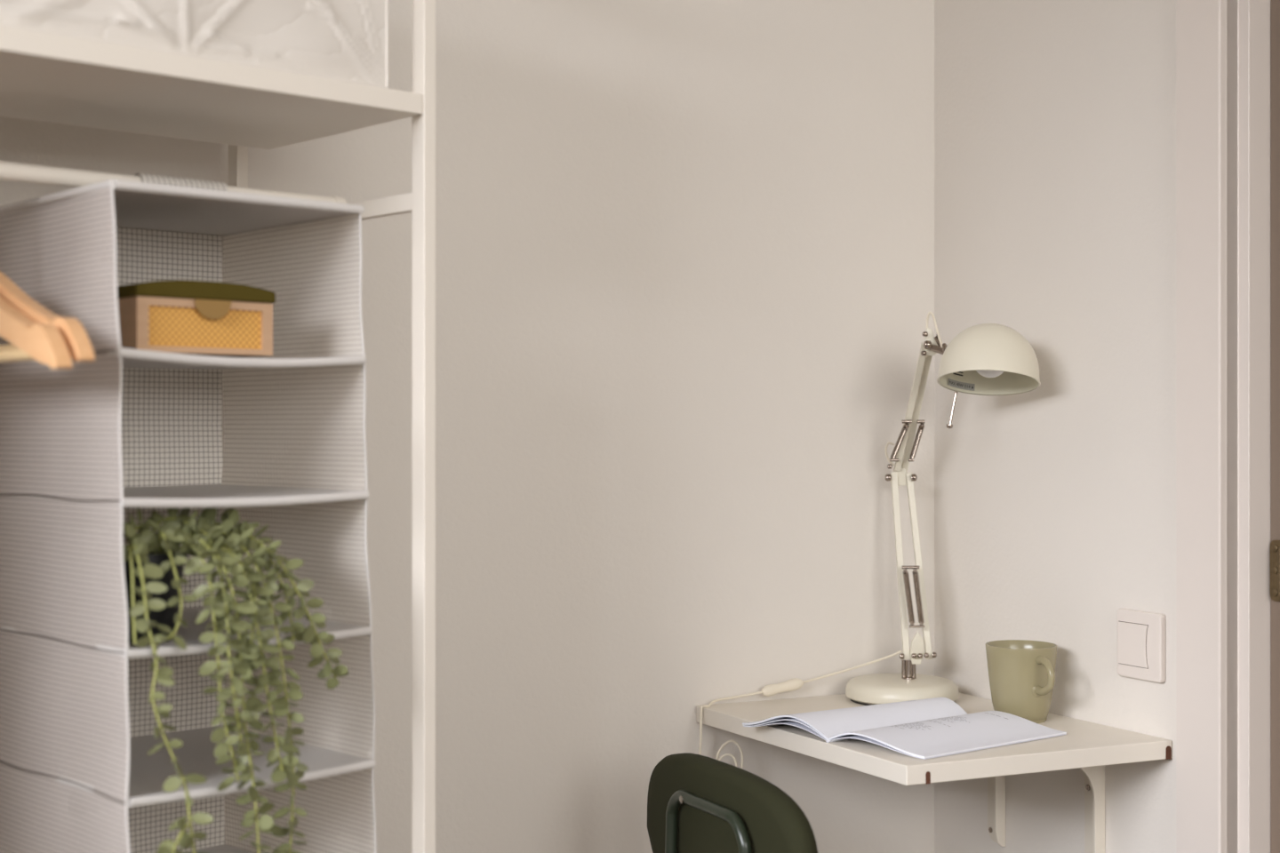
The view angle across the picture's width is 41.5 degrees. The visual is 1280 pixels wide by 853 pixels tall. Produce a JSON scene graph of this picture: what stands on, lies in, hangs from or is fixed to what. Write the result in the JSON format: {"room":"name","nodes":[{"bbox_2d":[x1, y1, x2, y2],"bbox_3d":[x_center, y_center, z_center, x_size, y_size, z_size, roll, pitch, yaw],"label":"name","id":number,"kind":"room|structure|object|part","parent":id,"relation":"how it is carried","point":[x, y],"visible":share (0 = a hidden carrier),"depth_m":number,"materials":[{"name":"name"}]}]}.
{"room":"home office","nodes":[
{"label":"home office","id":0,"kind":"room"},
{"bbox_2d":[0,0,934,852],"bbox_3d":[-1.082,-0.235,1.826,3.520,2.750,0.120,0,0,-25],"label":"wall","id":1,"kind":"structure","parent":0,"point":[684,249],"depth_m":2.26,"materials":[{"name":"paint"}]},
{"bbox_2d":[934,0,1227,852],"bbox_3d":[1.378,-0.235,0.776,0.140,2.750,3.872,0,0,-27],"label":"wall","id":2,"kind":"structure","parent":0,"point":[1055,120],"depth_m":2.22,"materials":[{"name":"paint"}]},
{"bbox_2d":[696,693,1172,785],"bbox_3d":[0.361,0.391,2.172,0.389,0.023,0.486,0,0,-27],"label":"desk","id":3,"kind":"object","parent":2,"relation":"attached to","point":[1085,744],"visible":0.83,"depth_m":2.02,"materials":[{"name":"laminate"}]},
{"bbox_2d":[698,312,1040,768],"bbox_3d":[0.326,0.293,2.305,0.445,0.896,0.252,0,0,20],"label":"desk lamp","id":4,"kind":"object","parent":3,"relation":"on","point":[983,359],"visible":0.93,"depth_m":2.29,"materials":[{"name":"beige metal"}]},
{"bbox_2d":[761,678,803,696],"bbox_3d":[0.197,0.361,2.336,0.062,0.023,0.011,0,0,-20],"label":"switch","id":5,"kind":"object","parent":4,"relation":"attached to","point":[796,684],"depth_m":2.33,"materials":[{"name":"beige plastic"}]},
{"bbox_3d":[0.216,0.526,2.321,0.300,0.429,0.054,0,0,-22],"label":"power cord","id":6,"kind":"part","parent":4,"relation":"part of","materials":[{"name":"beige plastic"}]},
{"bbox_3d":[0.353,0.039,2.386,0.015,0.035,0.005,0,0,1],"label":"elbow cord","id":7,"kind":"part","parent":4,"relation":"part of","materials":[{"name":"beige plastic"}]},
{"bbox_3d":[0.368,0.068,2.386,0.024,0.032,0.005,0,0,0],"label":"elbow plate","id":8,"kind":"part","parent":4,"relation":"part of","materials":[{"name":"beige metal"}]},
{"bbox_3d":[0.365,0.195,2.366,0.010,0.260,0.047,0,0,-20],"label":"arm","id":9,"kind":"part","parent":4,"relation":"part of","materials":[{"name":"beige metal"}]},
{"bbox_3d":[0.374,0.338,2.345,0.020,0.026,0.017,0,0,0],"label":"stem","id":10,"kind":"part","parent":4,"relation":"part of","materials":[{"name":"silver metal"}]},
{"bbox_3d":[0.373,-0.026,2.329,0.009,0.177,0.110,0,0,-12],"label":"arm","id":11,"kind":"part","parent":4,"relation":"part of","materials":[{"name":"beige metal"}]},
{"bbox_3d":[0.384,-0.026,2.340,0.009,0.177,0.108,0,0,-12],"label":"arm","id":12,"kind":"part","parent":4,"relation":"part of","materials":[{"name":"beige metal"}]},
{"bbox_3d":[0.391,0.195,2.366,0.011,0.260,0.052,0,0,-33],"label":"arm","id":13,"kind":"part","parent":4,"relation":"part of","materials":[{"name":"beige metal"}]},
{"bbox_3d":[0.397,-0.114,2.280,0.026,0.038,0.005,0,0,0],"label":"head plate","id":14,"kind":"part","parent":4,"relation":"part of","materials":[{"name":"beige metal"}]},
{"bbox_3d":[0.400,-0.124,2.264,0.007,0.061,0.045,0,0,-36],"label":"head cord","id":15,"kind":"part","parent":4,"relation":"part of","materials":[{"name":"beige plastic"}]},
{"bbox_3d":[0.453,-0.088,2.196,0.132,0.093,0.131,0,0,0],"label":"lamp shade","id":16,"kind":"part","parent":4,"relation":"part of","materials":[{"name":"beige metal"}]},
{"bbox_3d":[0.457,-0.090,2.201,0.045,0.054,0.045,0,0,0],"label":"bulb","id":17,"kind":"part","parent":4,"relation":"part of","materials":[{"name":"white glass"}]},
{"bbox_2d":[742,697,1066,759],"bbox_3d":[0.327,0.367,2.107,0.257,0.025,0.306,0,0,-42],"label":"open book","id":18,"kind":"object","parent":3,"relation":"on","point":[925,729],"visible":1,"depth_m":2.07,"materials":[{"name":"white paper"}]},
{"bbox_2d":[985,640,1057,723],"bbox_3d":[0.491,0.331,2.179,0.091,0.098,0.110,0,0,17],"label":"mug","id":19,"kind":"object","parent":3,"relation":"on","point":[1021,673],"visible":0.91,"depth_m":2.15,"materials":[{"name":"green ceramic"}]},
{"bbox_3d":[0.512,0.318,2.133,0.017,0.054,0.038,0,0,-18],"label":"handle","id":20,"kind":"part","parent":19,"relation":"part of","materials":[{"name":"green ceramic"}]},
{"bbox_2d":[987,776,1005,847],"bbox_3d":[0.406,0.491,2.293,0.200,0.175,0.036,0,0,-27],"label":"bracket","id":21,"kind":"object","parent":2,"relation":"attached to","point":[996,785],"visible":0.35,"depth_m":2.32,"materials":[{"name":"white metal"}]},
{"bbox_3d":[0.493,0.489,2.339,0.003,0.173,0.033,0,0,-27],"label":"wall plate","id":22,"kind":"part","parent":21,"relation":"part of","materials":[{"name":"beige paint"}]},
{"bbox_2d":[1079,765,1104,852],"bbox_3d":[0.495,0.491,2.119,0.200,0.175,0.036,0,0,-27],"label":"bracket","id":23,"kind":"object","parent":2,"relation":"attached to","point":[1094,777],"visible":0.36,"depth_m":2.15,"materials":[{"name":"white metal"}]},
{"bbox_3d":[0.582,0.489,2.166,0.003,0.173,0.033,0,0,-27],"label":"wall plate","id":24,"kind":"part","parent":23,"relation":"part of","materials":[{"name":"white metal"}]},
{"bbox_2d":[1117,608,1165,683],"bbox_3d":[0.618,0.270,2.087,0.011,0.084,0.076,0,0,-27],"label":"light switch","id":25,"kind":"object","parent":2,"relation":"attached to","point":[1140,635],"visible":1,"depth_m":2.08,"materials":[{"name":"beige plastic"}]},
{"bbox_2d":[1176,0,1226,852],"bbox_3d":[0.876,0.065,1.585,0.012,2.150,1.000,0,0,-27],"label":"trim","id":26,"kind":"structure","parent":2,"relation":"attached to","point":[1201,25],"depth_m":1.99,"materials":[{"name":"beige paint"}]},
{"bbox_2d":[1227,0,1270,852],"bbox_3d":[0.944,0.100,1.620,0.139,2.080,0.862,0,0,-27],"label":"trim","id":27,"kind":"structure","parent":2,"relation":"attached to","point":[1248,20],"depth_m":1.97,"materials":[{"name":"beige paint"}]},
{"bbox_2d":[1269,0,1279,852],"bbox_3d":[0.941,0.102,1.619,0.048,2.064,0.825,0,0,-27],"label":"door","id":28,"kind":"structure","parent":2,"relation":"in","point":[1275,4],"depth_m":1.97,"materials":[{"name":"brown paint"}]},
{"bbox_3d":[-1.000,1.180,-1.675,12.000,0.080,8.649,0,0,0],"label":"floor","id":29,"kind":"structure","parent":0,"visible":0},
{"bbox_2d":[0,0,435,852],"bbox_3d":[-0.630,0.250,1.569,0.794,1.780,0.392,0,0,-43],"label":"clothes rack","id":30,"kind":"object","parent":29,"relation":"on","point":[44,76],"visible":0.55,"depth_m":1.69,"materials":[{"name":"white paint"}]},
{"bbox_2d":[0,296,72,369],"bbox_3d":[-0.613,-0.147,1.522,0.014,0.201,0.441,0,0,-43],"label":"hanger","id":31,"kind":"object","parent":30,"relation":"hanging from","point":[42,343],"visible":1,"depth_m":1.40,"materials":[{"name":"brown wood"}]},
{"bbox_2d":[0,272,95,362],"bbox_3d":[-0.599,-0.150,1.536,0.013,0.195,0.441,0,0,-43],"label":"hanger","id":32,"kind":"object","parent":30,"relation":"hanging from","point":[76,340],"visible":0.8,"depth_m":1.42,"materials":[{"name":"brown wood"}]},
{"bbox_3d":[-0.598,-0.234,1.535,0.766,0.017,0.017,0,0,-43],"label":"hanging rail","id":33,"kind":"part","parent":30,"relation":"part of","materials":[{"name":"white metal"}]},
{"bbox_2d":[0,173,376,852],"bbox_3d":[-0.454,0.177,1.676,0.285,0.845,0.286,0,0,-43],"label":"hanging organiser","id":34,"kind":"object","parent":30,"relation":"hanging from","point":[87,445],"visible":0.81,"depth_m":1.66,"materials":[{"name":"fabric"}]},
{"bbox_3d":[-0.547,0.188,1.590,0.027,0.808,0.276,0,0,-43],"label":"panel","id":35,"kind":"part","parent":34,"relation":"part of","materials":[{"name":"fabric"}]},
{"bbox_3d":[-0.552,0.188,1.773,0.261,0.808,0.009,0,0,-43],"label":"panel","id":36,"kind":"part","parent":34,"relation":"part of","materials":[{"name":"fabric"}]},
{"bbox_3d":[-0.456,0.202,1.673,0.261,0.009,0.275,0,0,-43],"label":"shelf panel","id":37,"kind":"part","parent":34,"relation":"part of","materials":[{"name":"white fabric"}]},
{"bbox_3d":[-0.459,-0.063,1.671,0.256,0.012,0.275,0,0,-43],"label":"shelf panel","id":38,"kind":"part","parent":34,"relation":"part of","materials":[{"name":"white fabric"}]},
{"bbox_2d":[117,280,275,357],"bbox_3d":[-0.438,-0.101,1.603,0.142,0.067,0.122,0,0,-43],"label":"lidded box","id":39,"kind":"object","parent":34,"relation":"on","point":[178,316],"visible":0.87,"depth_m":1.56,"materials":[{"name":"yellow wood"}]},
{"bbox_3d":[-0.439,-0.126,1.604,0.142,0.017,0.120,0,0,-43],"label":"box lid","id":40,"kind":"part","parent":39,"relation":"part of","materials":[{"name":"green fabric"}]},
{"bbox_3d":[-0.403,-0.092,1.564,0.138,0.050,0.006,0,0,-43],"label":"frame","id":41,"kind":"part","parent":39,"relation":"part of","materials":[{"name":"brown wood"}]},
{"bbox_3d":[-0.403,-0.091,1.565,0.117,0.037,0.001,0,0,-43],"label":"cane panel","id":42,"kind":"part","parent":39,"relation":"part of","materials":[{"name":"yellow wicker"}]},
{"bbox_3d":[-0.454,0.333,1.675,0.264,0.009,0.275,0,0,-43],"label":"shelf panel","id":43,"kind":"part","parent":34,"relation":"part of","materials":[{"name":"white fabric"}]},
{"bbox_3d":[-0.452,0.465,1.677,0.267,0.009,0.275,0,0,-43],"label":"shelf panel","id":44,"kind":"part","parent":34,"relation":"part of","materials":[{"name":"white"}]},
{"bbox_3d":[-0.461,-0.213,1.669,0.254,0.006,0.275,0,0,-43],"label":"panel","id":45,"kind":"part","parent":34,"relation":"part of","materials":[{"name":"white fabric"}]},
{"bbox_2d":[123,507,349,852],"bbox_3d":[-0.392,0.246,1.579,0.213,0.357,0.169,0,0,-43],"label":"trailing plant","id":46,"kind":"object","parent":34,"relation":"in","point":[154,564],"visible":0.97,"depth_m":1.53,"materials":[{"name":"green plant"}]},
{"bbox_3d":[-0.456,0.149,1.512,0.005,0.085,0.063,0,0,-22],"label":"stem","id":47,"kind":"part","parent":46,"relation":"part of","materials":[{"name":"yellow"}]},
{"bbox_3d":[-0.465,0.157,1.569,0.086,0.082,0.086,0,0,-43],"label":"plant pot","id":48,"kind":"part","parent":46,"relation":"part of","materials":[{"name":"black plastic"}]},
{"bbox_3d":[-0.435,0.249,1.514,0.042,0.300,0.083,0,0,-43],"label":"stem","id":49,"kind":"part","parent":46,"relation":"part of","materials":[{"name":"yellow"}]},
{"bbox_3d":[-0.425,0.144,1.529,0.023,0.097,0.074,0,0,-14],"label":"stem","id":50,"kind":"part","parent":46,"relation":"part of","materials":[{"name":"yellow"}]},
{"bbox_3d":[-0.405,0.370,1.482,0.004,0.043,0.029,0,0,35],"label":"stem","id":51,"kind":"part","parent":46,"relation":"part of","materials":[{"name":"yellow"}]},
{"bbox_3d":[-0.426,0.103,1.553,0.086,0.039,0.007,0,0,20],"label":"stem","id":52,"kind":"part","parent":46,"relation":"part of","materials":[{"name":"green plant"}]},
{"bbox_3d":[-0.409,0.210,1.533,0.095,0.222,0.018,0,0,18],"label":"stem","id":53,"kind":"part","parent":46,"relation":"part of","materials":[{"name":"yellow"}]},
{"bbox_3d":[-0.407,0.193,1.538,0.104,0.190,0.012,0,0,24],"label":"stem","id":54,"kind":"part","parent":46,"relation":"part of","materials":[{"name":"yellow"}]},
{"bbox_3d":[-0.405,0.154,1.557,0.114,0.116,0.013,0,0,20],"label":"stem","id":55,"kind":"part","parent":46,"relation":"part of","materials":[{"name":"yellow"}]},
{"bbox_3d":[-0.398,0.257,1.552,0.057,0.311,0.097,0,0,-43],"label":"stem","id":56,"kind":"part","parent":46,"relation":"part of","materials":[{"name":"yellow"}]},
{"bbox_3d":[-0.387,0.208,1.551,0.119,0.221,0.019,0,0,9],"label":"stem","id":57,"kind":"part","parent":46,"relation":"part of","materials":[{"name":"yellow"}]},
{"bbox_3d":[-0.389,0.145,1.588,0.137,0.110,0.021,0,0,10],"label":"stem","id":58,"kind":"part","parent":46,"relation":"part of","materials":[{"name":"yellow"}]},
{"bbox_3d":[-0.386,0.257,1.568,0.134,0.324,0.021,0,0,14],"label":"stem","id":59,"kind":"part","parent":46,"relation":"part of","materials":[{"name":"yellow"}]},
{"bbox_3d":[-0.370,0.168,1.578,0.174,0.153,0.034,0,0,-3],"label":"stem","id":60,"kind":"part","parent":46,"relation":"part of","materials":[{"name":"yellow"}]},
{"bbox_3d":[-0.458,0.068,1.672,0.258,0.010,0.275,0,0,-43],"label":"shelf panel","id":61,"kind":"part","parent":34,"relation":"part of","materials":[{"name":"white fabric"}]},
{"bbox_3d":[-0.359,0.188,1.764,0.026,0.808,0.276,0,0,-43],"label":"panel","id":62,"kind":"part","parent":34,"relation":"part of","materials":[{"name":"fabric"}]},
{"bbox_2d":[0,0,388,87],"bbox_3d":[-0.556,-0.439,1.571,0.590,0.214,0.279,0,0,-43],"label":"storage box","id":63,"kind":"object","parent":30,"relation":"on","point":[341,40],"visible":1,"depth_m":1.57,"materials":[{"name":"white fabric"}]},
{"bbox_3d":[-0.469,0.250,1.970,0.014,1.780,0.022,0,0,-43],"label":"post","id":64,"kind":"part","parent":30,"relation":"part of","materials":[{"name":"white metal"}]},
{"bbox_3d":[-0.343,-0.227,1.833,0.012,0.017,0.350,0,0,-43],"label":"rail","id":65,"kind":"part","parent":30,"relation":"part of","materials":[{"name":"white metal"}]},
{"bbox_3d":[-0.217,0.250,1.697,0.014,1.780,0.022,0,0,-43],"label":"post","id":66,"kind":"part","parent":30,"relation":"part of","materials":[{"name":"white paint"}]},
{"bbox_2d":[647,752,817,852],"bbox_3d":[0.256,0.761,1.991,0.438,0.761,0.388,0,0,-27],"label":"desk chair","id":67,"kind":"object","parent":29,"relation":"on","point":[697,804],"visible":1,"depth_m":1.88,"materials":[{"name":"plastic"}]},
{"bbox_3d":[0.236,0.572,1.965,0.377,0.311,0.214,0,0,-27],"label":"frame","id":68,"kind":"part","parent":67,"relation":"part of","materials":[{"name":"green metal"}]}
]}

